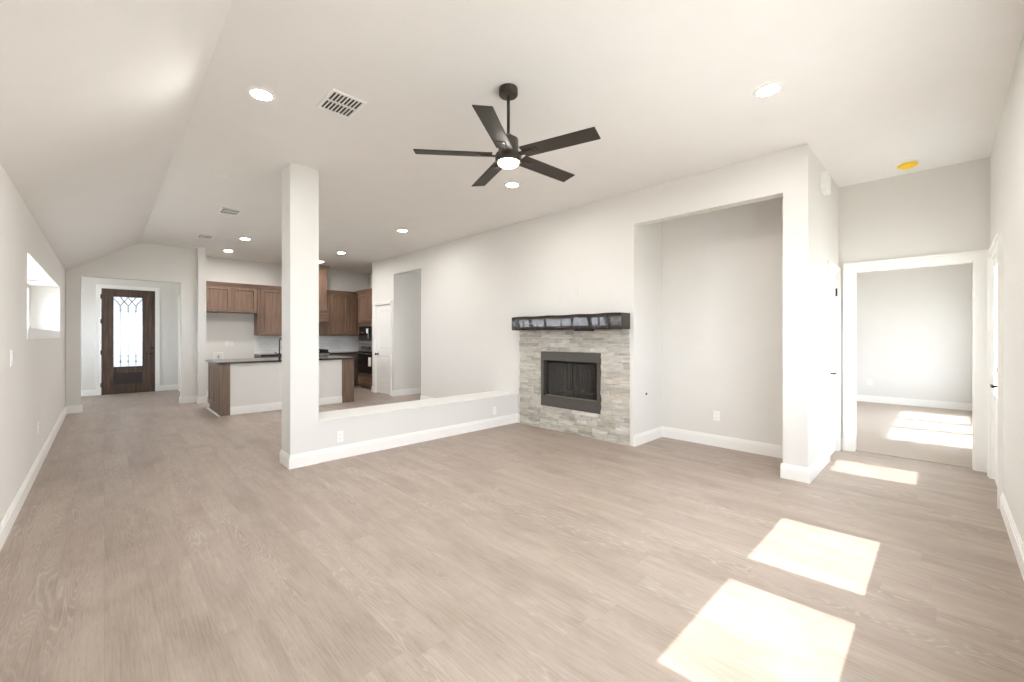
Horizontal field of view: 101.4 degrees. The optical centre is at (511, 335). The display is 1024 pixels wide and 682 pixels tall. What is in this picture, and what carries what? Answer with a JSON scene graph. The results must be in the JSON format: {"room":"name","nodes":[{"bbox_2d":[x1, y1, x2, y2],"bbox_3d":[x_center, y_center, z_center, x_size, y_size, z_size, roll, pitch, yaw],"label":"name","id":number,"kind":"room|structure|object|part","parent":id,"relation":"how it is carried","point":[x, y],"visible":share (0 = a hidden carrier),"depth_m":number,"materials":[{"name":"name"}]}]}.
{"room":"living room","nodes":[
{"label":"living room","id":0,"kind":"room"},
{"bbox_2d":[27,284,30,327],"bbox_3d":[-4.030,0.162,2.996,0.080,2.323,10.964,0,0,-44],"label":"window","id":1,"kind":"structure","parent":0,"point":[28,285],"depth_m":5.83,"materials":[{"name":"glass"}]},
{"bbox_2d":[0,163,65,522],"bbox_3d":[-3.900,0.114,3.124,0.284,2.418,10.964,0,0,-44],"label":"wall","id":2,"kind":"structure","parent":0,"point":[33,389],"depth_m":3.46,"materials":[{"name":"paint"}]},
{"bbox_2d":[10,350,12,366],"bbox_3d":[-3.530,0.158,2.955,0.010,0.116,0.072,0,0,-44],"label":"light switch","id":3,"kind":"object","parent":2,"relation":"attached to","point":[11,351],"visible":1,"depth_m":2.94,"materials":[{"name":"white plastic"}]},
{"bbox_2d":[0,406,66,550],"bbox_3d":[-3.827,1.256,3.264,0.016,0.135,10.664,0,0,-44],"label":"baseboard","id":4,"kind":"structure","parent":2,"relation":"attached to","point":[9,518],"depth_m":3.43,"materials":[{"name":"paint"}]},
{"bbox_2d":[27,328,59,338],"bbox_3d":[-5.530,-0.019,4.801,0.289,0.096,3.703,0,0,-44],"label":"trim","id":5,"kind":"structure","parent":2,"relation":"attached to","point":[32,333],"depth_m":4.36,"materials":[{"name":"paint"}]},
{"bbox_2d":[81,276,177,389],"bbox_3d":[-9.230,-0.077,9.419,2.674,2.800,0.225,0,0,-44],"label":"wall","id":6,"kind":"structure","parent":0,"point":[168,291],"depth_m":9.77,"materials":[{"name":"paint"}]},
{"bbox_2d":[96,284,159,395],"bbox_3d":[-8.853,0.090,9.675,1.084,2.465,0.184,0,0,-44],"label":"door","id":7,"kind":"structure","parent":6,"relation":"in","point":[127,317],"depth_m":9.64,"materials":[{"name":"brown wood"}]},
{"bbox_3d":[-8.841,0.116,9.645,0.525,2.035,0.014,0,0,-44],"label":"moulding","id":8,"kind":"part","parent":7,"relation":"part of","materials":[{"name":"brown wood"}]},
{"bbox_3d":[-8.857,-0.089,9.661,0.525,1.625,0.008,0,0,-44],"label":"pane","id":9,"kind":"part","parent":7,"relation":"part of","materials":[{"name":"clear glass"}]},
{"bbox_3d":[-8.857,0.983,9.661,0.525,0.300,0.036,0,0,-44],"label":"panel","id":10,"kind":"part","parent":7,"relation":"part of","materials":[{"name":"brown wood"}]},
{"bbox_2d":[81,384,177,396],"bbox_3d":[-8.512,1.256,8.681,2.674,0.135,1.835,0,0,-44],"label":"baseboard","id":11,"kind":"structure","parent":6,"relation":"attached to","point":[174,386],"depth_m":10.03,"materials":[{"name":"paint"}]},
{"bbox_2d":[66,242,195,405],"bbox_3d":[-6.957,-0.201,7.748,1.781,3.048,0.130,0,0,-44],"label":"wall","id":12,"kind":"structure","parent":0,"point":[140,261],"depth_m":7.76,"materials":[{"name":"paint"}]},
{"bbox_2d":[66,390,207,413],"bbox_3d":[-6.684,1.256,8.289,2.933,0.135,1.036,0,0,-44],"label":"baseboard","id":13,"kind":"structure","parent":12,"relation":"attached to","point":[186,399],"depth_m":8.16,"materials":[{"name":"paint"}]},
{"bbox_2d":[196,247,205,396],"bbox_3d":[-6.417,-0.202,8.560,0.124,3.050,1.020,0,0,-44],"label":"wall","id":14,"kind":"structure","parent":0,"point":[200,252],"depth_m":8.20,"materials":[{"name":"paint"}]},
{"bbox_2d":[206,256,367,390],"bbox_3d":[-5.413,-0.202,10.333,4.080,3.050,0.120,0,0,-44],"label":"wall","id":15,"kind":"structure","parent":0,"point":[238,328],"depth_m":9.51,"materials":[{"name":"paint"}]},
{"bbox_2d":[213,352,222,358],"bbox_3d":[-6.460,0.453,9.216,0.180,0.180,0.020,0,0,-44],"label":"box","id":16,"kind":"object","parent":15,"relation":"attached to","point":[213,352],"visible":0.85,"depth_m":9.19,"materials":[{"name":"white plastic"}]},
{"bbox_2d":[206,281,257,313],"bbox_3d":[-6.216,-0.827,9.193,1.036,0.640,0.392,0,0,-44],"label":"upper cabinet","id":17,"kind":"object","parent":15,"relation":"attached to","point":[221,297],"visible":0.84,"depth_m":9.11,"materials":[{"name":"brown wood"}]},
{"bbox_3d":[-6.273,-0.789,8.937,0.470,0.541,0.020,0,0,-44],"label":"door","id":18,"kind":"part","parent":17,"relation":"part of","materials":[{"name":"brown wood"}]},
{"bbox_3d":[-6.216,-1.109,9.193,1.036,0.075,0.392,0,0,-44],"label":"crown moulding","id":19,"kind":"part","parent":17,"relation":"part of","materials":[{"name":"brown wood"}]},
{"bbox_3d":[-5.925,-0.789,9.275,0.470,0.541,0.020,0,0,-44],"label":"door","id":20,"kind":"part","parent":17,"relation":"part of","materials":[{"name":"brown wood"}]},
{"bbox_2d":[254,285,281,335],"bbox_3d":[-5.592,-0.575,9.800,0.698,1.145,0.392,0,0,-44],"label":"upper cabinet","id":21,"kind":"object","parent":15,"relation":"attached to","point":[268,317],"visible":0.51,"depth_m":9.61,"materials":[{"name":"brown wood"}]},
{"bbox_3d":[-5.592,-1.109,9.800,0.698,0.075,0.392,0,0,-44],"label":"crown moulding","id":22,"kind":"part","parent":21,"relation":"part of","materials":[{"name":"brown wood"}]},
{"bbox_3d":[-5.479,-0.537,9.710,0.605,1.046,0.020,0,0,-44],"label":"door","id":23,"kind":"part","parent":21,"relation":"part of","materials":[{"name":"brown wood"}]},
{"bbox_2d":[254,336,358,353],"bbox_3d":[-5.002,0.209,10.643,2.720,0.417,0.008,0,0,-44],"label":"tile backsplash","id":24,"kind":"structure","parent":15,"relation":"attached to","point":[262,344],"depth_m":10.78,"materials":[{"name":"white tile"}]},
{"bbox_2d":[319,265,328,335],"bbox_3d":[-4.991,-0.860,10.240,0.835,1.715,0.600,0,0,-44],"label":"range hood","id":25,"kind":"object","parent":15,"relation":"attached to","point":[323,312],"visible":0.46,"depth_m":10.29,"materials":[{"name":"brown wood"}]},
{"bbox_3d":[-4.847,-0.174,10.562,0.110,0.345,0.340,0,0,-44],"label":"panel","id":26,"kind":"part","parent":25,"relation":"part of","materials":[{"name":"brown wood"}]},
{"bbox_3d":[-5.009,-1.672,10.258,0.835,0.090,0.550,0,0,-44],"label":"crown moulding","id":27,"kind":"part","parent":25,"relation":"part of","materials":[{"name":"brown wood"}]},
{"bbox_2d":[325,290,358,335],"bbox_3d":[-4.376,-0.575,10.985,1.143,1.145,0.392,0,0,-44],"label":"upper cabinet","id":28,"kind":"object","parent":15,"relation":"attached to","point":[342,306],"visible":0.64,"depth_m":10.78,"materials":[{"name":"brown wood"}]},
{"bbox_3d":[-4.428,-0.537,10.733,0.430,1.046,0.020,0,0,-44],"label":"door","id":29,"kind":"part","parent":28,"relation":"part of","materials":[{"name":"brown wood"}]},
{"bbox_3d":[-4.376,-1.109,10.985,1.143,0.075,0.392,0,0,-44],"label":"crown moulding","id":30,"kind":"part","parent":28,"relation":"part of","materials":[{"name":"brown wood"}]},
{"bbox_3d":[-4.109,-0.537,11.044,0.430,1.046,0.020,0,0,-44],"label":"door","id":31,"kind":"part","parent":28,"relation":"part of","materials":[{"name":"brown wood"}]},
{"bbox_2d":[282,162,318,454],"bbox_3d":[-2.204,-0.202,4.358,0.273,3.050,0.280,0,0,-44],"label":"wall column","id":32,"kind":"structure","parent":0,"point":[300,183],"depth_m":4.25,"materials":[{"name":"white paint"}]},
{"bbox_2d":[280,450,318,468],"bbox_3d":[-2.210,1.256,4.352,0.289,0.135,0.312,0,0,-44],"label":"baseboard","id":33,"kind":"structure","parent":32,"relation":"attached to","point":[307,458],"depth_m":4.24,"materials":[{"name":"paint"}]},
{"bbox_2d":[368,273,371,288],"bbox_3d":[-3.526,-0.202,10.810,0.711,3.050,1.830,0,0,-44],"label":"wall","id":34,"kind":"structure","parent":0,"point":[369,274],"depth_m":11.57,"materials":[{"name":"paint"}]},
{"bbox_2d":[399,272,420,389],"bbox_3d":[-1.163,-0.077,9.766,2.641,2.800,1.305,0,0,-44],"label":"wall","id":35,"kind":"structure","parent":0,"point":[409,283],"depth_m":9.42,"materials":[{"name":"paint"}]},
{"bbox_2d":[319,391,517,449],"bbox_3d":[-1.130,1.103,5.551,2.932,0.440,0.492,0,0,-44],"label":"wall","id":36,"kind":"structure","parent":0,"point":[361,424],"depth_m":5.15,"materials":[{"name":"white paint"}]},
{"bbox_2d":[337,431,342,441],"bbox_3d":[-1.854,1.088,4.513,0.072,0.116,0.010,0,0,-44],"label":"wall outlet","id":37,"kind":"object","parent":36,"relation":"attached to","point":[339,433],"visible":1,"depth_m":4.51,"materials":[{"name":"white plastic"}]},
{"bbox_2d":[319,413,517,462],"bbox_3d":[-1.130,1.256,5.551,2.932,0.135,0.500,0,0,-44],"label":"baseboard","id":38,"kind":"structure","parent":36,"relation":"attached to","point":[338,452],"depth_m":5.09,"materials":[{"name":"paint"}]},
{"bbox_2d":[492,407,495,414],"bbox_3d":[-0.256,1.088,6.069,0.072,0.116,0.010,0,0,-44],"label":"wall outlet","id":39,"kind":"object","parent":36,"relation":"attached to","point":[493,408],"visible":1,"depth_m":6.06,"materials":[{"name":"white plastic"}]},
{"bbox_2d":[0,384,1023,681],"bbox_3d":[-0.956,1.380,7.862,12.800,0.126,14.200,0,0,-44],"label":"floor","id":40,"kind":"structure","parent":0,"point":[156,537],"depth_m":2.48,"materials":[{"name":"brown wood"}]},
{"bbox_2d":[254,356,281,357],"bbox_3d":[-5.514,0.890,9.731,0.693,0.865,0.600,0,0,-44],"label":"base cabinet","id":41,"kind":"object","parent":40,"relation":"on","point":[254,356],"visible":0.06,"depth_m":9.40,"materials":[{"name":"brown wood"}]},
{"bbox_2d":[254,353,281,355],"bbox_3d":[-5.503,0.438,9.714,0.707,0.038,0.621,0,0,-44],"label":"countertop","id":42,"kind":"structure","parent":41,"relation":"on","point":[267,354],"depth_m":9.42,"materials":[{"name":"stone"}]},
{"bbox_2d":[207,359,353,416],"bbox_3d":[-4.364,0.895,8.018,2.267,0.855,1.082,0,0,-44],"label":"kitchen island","id":43,"kind":"object","parent":40,"relation":"on","point":[242,388],"visible":0.85,"depth_m":7.32,"materials":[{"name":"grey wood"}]},
{"bbox_3d":[-5.211,0.851,7.309,0.020,0.745,0.915,0,0,-44],"label":"panel","id":44,"kind":"part","parent":43,"relation":"part of","materials":[{"name":"grey wood"}]},
{"bbox_3d":[-4.795,0.895,6.964,0.155,0.855,0.150,0,0,-44],"label":"corner post","id":45,"kind":"part","parent":43,"relation":"part of","materials":[{"name":"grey wood"}]},
{"bbox_2d":[205,355,357,363],"bbox_3d":[-4.341,0.451,8.031,2.355,0.032,1.115,0,0,-44],"label":"island countertop","id":46,"kind":"structure","parent":43,"relation":"on","point":[335,357],"depth_m":7.66,"materials":[{"name":"stone"}]},
{"bbox_2d":[274,338,281,357],"bbox_3d":[-4.552,0.234,8.179,0.115,0.401,0.221,0,0,-44],"label":"kitchen faucet","id":47,"kind":"object","parent":46,"relation":"on","point":[280,338],"visible":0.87,"depth_m":8.25,"materials":[{"name":"black metal"}]},
{"bbox_3d":[-4.028,1.256,7.624,1.865,0.135,0.016,0,0,-44],"label":"baseboard","id":48,"kind":"part","parent":43,"relation":"part of","materials":[{"name":"paint"}]},
{"bbox_3d":[-4.042,0.895,7.638,1.865,0.855,0.025,0,0,-44],"label":"panel","id":49,"kind":"part","parent":43,"relation":"part of","materials":[{"name":"paint"}]},
{"bbox_3d":[-3.319,0.895,8.401,0.235,0.855,0.150,0,0,-44],"label":"corner post","id":50,"kind":"part","parent":43,"relation":"part of","materials":[{"name":"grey wood"}]},
{"bbox_2d":[319,349,329,355],"bbox_3d":[-4.940,0.831,10.199,0.760,0.985,0.691,0,0,-44],"label":"range","id":51,"kind":"object","parent":40,"relation":"on","point":[323,352],"visible":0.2,"depth_m":10.23,"materials":[{"name":"silver metal"}]},
{"bbox_2d":[329,354,353,356],"bbox_3d":[-4.479,0.890,10.739,0.633,0.865,0.600,0,0,-44],"label":"base cabinet","id":52,"kind":"object","parent":40,"relation":"on","point":[349,355],"visible":0.17,"depth_m":10.55,"materials":[{"name":"brown wood"}]},
{"bbox_2d":[329,351,357,353],"bbox_3d":[-4.251,0.438,10.934,1.237,0.038,0.621,0,0,-44],"label":"countertop","id":53,"kind":"structure","parent":52,"relation":"on","point":[343,352],"depth_m":10.59,"materials":[{"name":"stone"}]},
{"bbox_2d":[355,288,371,388],"bbox_3d":[-3.395,0.094,10.528,0.657,2.458,1.020,0,0,-44],"label":"tall cabinet","id":54,"kind":"object","parent":40,"relation":"on","point":[365,296],"visible":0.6,"depth_m":10.39,"materials":[{"name":"brown wood"}]},
{"bbox_3d":[-3.747,-0.690,10.492,0.020,0.705,0.473,0,0,-44],"label":"door","id":55,"kind":"part","parent":54,"relation":"part of","materials":[{"name":"brown wood"}]},
{"bbox_3d":[-3.395,-1.096,10.528,0.657,0.078,1.020,0,0,-44],"label":"crown moulding","id":56,"kind":"part","parent":54,"relation":"part of","materials":[{"name":"brown wood"}]},
{"bbox_2d":[357,345,371,374],"bbox_3d":[-3.610,0.591,10.290,0.104,0.735,0.858,0,0,-44],"label":"wall oven","id":57,"kind":"object","parent":54,"relation":"in","point":[364,357],"visible":0.68,"depth_m":10.32,"materials":[{"name":"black metal"}]},
{"bbox_3d":[-3.585,0.298,10.315,0.032,0.150,0.858,0,0,-44],"label":"control panel","id":58,"kind":"part","parent":57,"relation":"part of","materials":[{"name":"silver metal"}]},
{"bbox_2d":[358,324,371,343],"bbox_3d":[-3.601,-0.044,10.299,0.077,0.465,0.858,0,0,-44],"label":"microwave","id":59,"kind":"object","parent":54,"relation":"in","point":[364,332],"visible":0.8,"depth_m":10.32,"materials":[{"name":"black metal"}]},
{"bbox_3d":[-3.639,-0.052,10.364,0.035,0.344,0.606,0,0,-44],"label":"door","id":60,"kind":"part","parent":59,"relation":"part of","materials":[{"name":"black glass"}]},
{"bbox_3d":[-3.376,-0.052,10.094,0.035,0.344,0.146,0,0,-44],"label":"control panel","id":61,"kind":"part","parent":59,"relation":"part of","materials":[{"name":"black metal"}]},
{"bbox_3d":[-3.579,1.091,10.320,0.020,0.225,0.954,0,0,-44],"label":"drawer","id":62,"kind":"part","parent":54,"relation":"part of","materials":[{"name":"brown wood"}]},
{"bbox_3d":[-3.411,-0.690,10.148,0.020,0.705,0.473,0,0,-44],"label":"door","id":63,"kind":"part","parent":54,"relation":"part of","materials":[{"name":"brown wood"}]},
{"bbox_2d":[519,330,629,445],"bbox_3d":[0.948,0.624,5.863,0.560,1.396,1.848,0,0,-44],"label":"fireplace","id":64,"kind":"object","parent":40,"relation":"on","point":[569,391],"visible":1,"depth_m":5.58,"materials":[{"name":"stone"}]},
{"bbox_2d":[512,312,629,330],"bbox_3d":[0.706,-0.169,5.618,0.208,0.216,1.835,0,0,-44],"label":"mantel beam","id":65,"kind":"structure","parent":64,"relation":"on","point":[614,320],"depth_m":5.37,"materials":[{"name":"black wood"}]},
{"bbox_3d":[0.800,0.842,5.685,0.020,0.012,0.900,0,0,-44],"label":"rail","id":66,"kind":"part","parent":64,"relation":"part of","materials":[{"name":"metal"}]},
{"bbox_3d":[0.815,0.370,5.699,0.012,0.011,0.900,0,0,-44],"label":"curtain rod","id":67,"kind":"part","parent":64,"relation":"part of","materials":[{"name":"black metal"}]},
{"bbox_2d":[548,362,596,399],"bbox_3d":[0.818,0.603,5.702,0.027,0.450,0.880,0,0,-44],"label":"fireplace screen","id":68,"kind":"object","parent":64,"relation":"hanging from","point":[564,378],"depth_m":5.68,"materials":[{"name":"black metal"}]},
{"bbox_2d":[0,0,1023,272],"bbox_3d":[-1.829,-1.389,5.754,6.953,0.976,11.844,0,0,-44],"label":"ceiling","id":69,"kind":"structure","parent":0,"point":[117,117],"depth_m":2.92,"materials":[{"name":"paint"}]},
{"bbox_2d":[196,234,213,238],"bbox_3d":[-5.334,-1.720,7.277,0.220,0.011,0.290,0,0,-44],"label":"ceiling vent","id":70,"kind":"object","parent":69,"relation":"in","point":[198,235],"visible":1,"depth_m":7.27,"materials":[{"name":"white plastic"}]},
{"bbox_2d":[218,207,241,215],"bbox_3d":[-3.914,-1.720,5.812,0.230,0.011,0.310,0,0,-44],"label":"ceiling vent","id":71,"kind":"object","parent":69,"relation":"in","point":[222,210],"visible":1,"depth_m":5.81,"materials":[{"name":"white plastic"}]},
{"bbox_2d":[246,86,275,100],"bbox_3d":[-1.790,-1.727,2.990,0.184,0.020,0.184,0,0,-44],"label":"recessed light","id":72,"kind":"object","parent":69,"relation":"in","point":[259,93],"visible":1,"depth_m":2.98,"materials":[{"name":"white plastic"}]},
{"bbox_2d":[316,88,366,118],"bbox_3d":[-1.270,-1.720,3.118,0.250,0.011,0.310,0,0,-44],"label":"ceiling vent","id":73,"kind":"object","parent":69,"relation":"in","point":[337,102],"visible":1,"depth_m":3.11,"materials":[{"name":"white plastic"}]},
{"bbox_2d":[413,83,600,186],"bbox_3d":[0.007,-1.456,2.949,1.220,0.542,1.264,0,0,-44],"label":"ceiling fan","id":74,"kind":"object","parent":69,"relation":"hanging from","point":[508,156],"visible":1,"depth_m":2.86,"materials":[{"name":"brown metal"}]},
{"bbox_3d":[-0.404,-1.260,2.889,0.532,0.031,0.119,0,0,-6],"label":"blade","id":75,"kind":"part","parent":74,"relation":"part of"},
{"bbox_3d":[-0.178,-1.260,3.275,0.119,0.031,0.532,0,0,-24],"label":"blade","id":76,"kind":"part","parent":74,"relation":"part of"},
{"bbox_3d":[-0.107,-1.260,2.555,0.119,0.031,0.532,0,0,12],"label":"blade","id":77,"kind":"part","parent":74,"relation":"part of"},
{"bbox_3d":[0.259,-1.260,3.179,0.532,0.031,0.119,0,0,-42],"label":"blade","id":78,"kind":"part","parent":74,"relation":"part of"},
{"bbox_3d":[0.303,-1.260,2.735,0.532,0.031,0.119,0,0,30],"label":"blade","id":79,"kind":"part","parent":74,"relation":"part of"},
{"bbox_2d":[504,181,519,187],"bbox_3d":[0.002,-1.727,4.778,0.184,0.020,0.184,0,0,-44],"label":"recessed light","id":80,"kind":"object","parent":69,"relation":"in","point":[512,184],"visible":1,"depth_m":4.77,"materials":[{"name":"white"}]},
{"bbox_2d":[753,82,783,96],"bbox_3d":[1.796,-1.727,2.936,0.184,0.020,0.184,0,0,-44],"label":"recessed light","id":81,"kind":"object","parent":69,"relation":"in","point":[768,89],"visible":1,"depth_m":2.93,"materials":[{"name":"white"}]},
{"bbox_2d":[897,160,918,169],"bbox_3d":[3.960,-1.700,4.190,0.160,0.054,0.160,0,0,-44],"label":"smoke detector","id":82,"kind":"object","parent":69,"relation":"attached to","point":[906,165],"visible":1,"depth_m":4.15,"materials":[{"name":"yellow plastic"}]},
{"bbox_2d":[372,144,810,467],"bbox_3d":[-0.277,-0.207,6.870,0.130,3.060,8.549,0,0,-44],"label":"wall","id":83,"kind":"structure","parent":0,"point":[473,287],"depth_m":5.65,"materials":[{"name":"paint"}]},
{"bbox_2d":[373,301,391,395],"bbox_3d":[-2.928,0.278,9.508,0.128,2.090,0.830,0,0,-44],"label":"door","id":84,"kind":"structure","parent":83,"relation":"in","point":[382,311],"depth_m":9.57,"materials":[{"name":"paint"}]},
{"bbox_2d":[371,386,432,399],"bbox_3d":[-0.823,1.256,9.241,2.687,0.135,4.390,0,0,-44],"label":"baseboard","id":85,"kind":"structure","parent":83,"relation":"attached to","point":[410,391],"depth_m":9.31,"materials":[{"name":"paint"}]},
{"bbox_2d":[639,197,782,445],"bbox_3d":[2.328,-0.202,4.780,0.687,3.050,1.733,0,0,-44],"label":"wall niche","id":86,"kind":"object","parent":83,"relation":"in","point":[711,283],"visible":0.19,"depth_m":5.02,"materials":[{"name":"paint"}]},
{"bbox_2d":[634,426,782,458],"bbox_3d":[2.245,1.256,4.700,0.717,0.135,1.533,0,0,-44],"label":"baseboard","id":87,"kind":"structure","parent":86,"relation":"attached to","point":[766,449],"depth_m":5.01,"materials":[{"name":"paint"}]},
{"bbox_2d":[713,411,719,420],"bbox_3d":[2.444,0.958,5.003,0.010,0.116,0.072,0,0,-44],"label":"wall outlet","id":88,"kind":"object","parent":86,"relation":"attached to","point":[716,414],"visible":1,"depth_m":5.00,"materials":[{"name":"white plastic"}]},
{"bbox_2d":[811,149,838,463],"bbox_3d":[3.237,-0.207,4.409,1.471,3.060,0.120,0,0,-44],"label":"wall","id":89,"kind":"structure","parent":0,"point":[824,209],"depth_m":4.12,"materials":[{"name":"paint"}]},
{"bbox_2d":[780,450,828,483],"bbox_3d":[2.901,1.256,4.133,0.897,0.135,0.226,0,0,-44],"label":"baseboard","id":90,"kind":"structure","parent":89,"relation":"attached to","point":[787,471],"depth_m":3.85,"materials":[{"name":"paint"}]},
{"bbox_2d":[820,171,830,195],"bbox_3d":[3.144,-1.525,4.196,0.200,0.194,0.055,0,0,-44],"label":"door chime","id":91,"kind":"object","parent":89,"relation":"attached to","point":[825,178],"visible":1,"depth_m":4.14,"materials":[{"name":"white plastic"}]},
{"bbox_2d":[827,261,840,462],"bbox_3d":[3.530,0.273,4.617,0.680,2.100,0.111,0,0,-44],"label":"door","id":92,"kind":"structure","parent":89,"relation":"in","point":[833,271],"depth_m":4.73,"materials":[{"name":"paint"}]},
{"bbox_2d":[856,263,971,402],"bbox_3d":[6.678,-0.077,8.874,0.150,2.800,5.000,0,0,-44],"label":"wall","id":93,"kind":"structure","parent":0,"point":[914,325],"depth_m":7.84,"materials":[{"name":"paint"}]},
{"bbox_2d":[867,379,871,384],"bbox_3d":[7.109,0.923,8.317,0.010,0.116,0.072,0,0,-44],"label":"wall outlet","id":94,"kind":"object","parent":93,"relation":"attached to","point":[869,381],"visible":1,"depth_m":8.32,"materials":[{"name":"white plastic"}]},
{"bbox_2d":[856,394,971,410],"bbox_3d":[6.611,1.256,8.823,0.016,0.135,4.680,0,0,-44],"label":"baseboard","id":95,"kind":"structure","parent":93,"relation":"attached to","point":[865,398],"depth_m":7.83,"materials":[{"name":"paint"}]},
{"bbox_2d":[839,157,989,437],"bbox_3d":[3.249,-0.207,5.536,0.120,3.060,5.000,0,0,-44],"label":"wall","id":96,"kind":"structure","parent":0,"point":[945,209],"depth_m":4.42,"materials":[{"name":"paint"}]},
{"bbox_2d":[843,249,987,472],"bbox_3d":[4.260,0.245,4.483,0.152,2.155,1.109,0,0,-44],"label":"door frame","id":97,"kind":"structure","parent":96,"relation":"attached to","point":[978,258],"depth_m":4.30,"materials":[{"name":"paint"}]},
{"bbox_2d":[990,32,1023,544],"bbox_3d":[2.171,-0.207,1.564,6.967,3.060,0.140,0,0,-44],"label":"wall","id":98,"kind":"structure","parent":0,"point":[1007,153],"depth_m":2.75,"materials":[{"name":"paint"}]},
{"bbox_2d":[987,232,1002,508],"bbox_3d":[4.116,0.266,3.549,1.060,2.115,0.111,0,0,-44],"label":"door","id":99,"kind":"structure","parent":98,"relation":"in","point":[995,251],"depth_m":3.72,"materials":[{"name":"paint"}]},
{"bbox_3d":[4.113,-0.042,3.545,0.560,1.190,0.010,0,0,-44],"label":"glass frame","id":100,"kind":"part","parent":99,"relation":"part of","materials":[{"name":"paint"}]},
{"bbox_2d":[1000,492,1023,579],"bbox_3d":[1.805,1.256,1.317,5.337,0.135,0.016,0,0,-44],"label":"baseboard","id":101,"kind":"structure","parent":98,"relation":"attached to","point":[1016,541],"depth_m":2.62,"materials":[{"name":"paint"}]},
{"bbox_3d":[-7.577,-0.077,9.713,0.106,2.800,2.010,0,0,-44],"label":"wall","id":102,"kind":"structure","parent":0,"visible":0},
{"bbox_2d":[178,295,179,390],"bbox_3d":[-7.614,0.185,9.691,0.111,2.275,0.960,0,0,-44],"label":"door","id":103,"kind":"structure","parent":102,"relation":"in","point":[179,295],"depth_m":9.96,"materials":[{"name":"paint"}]}
]}

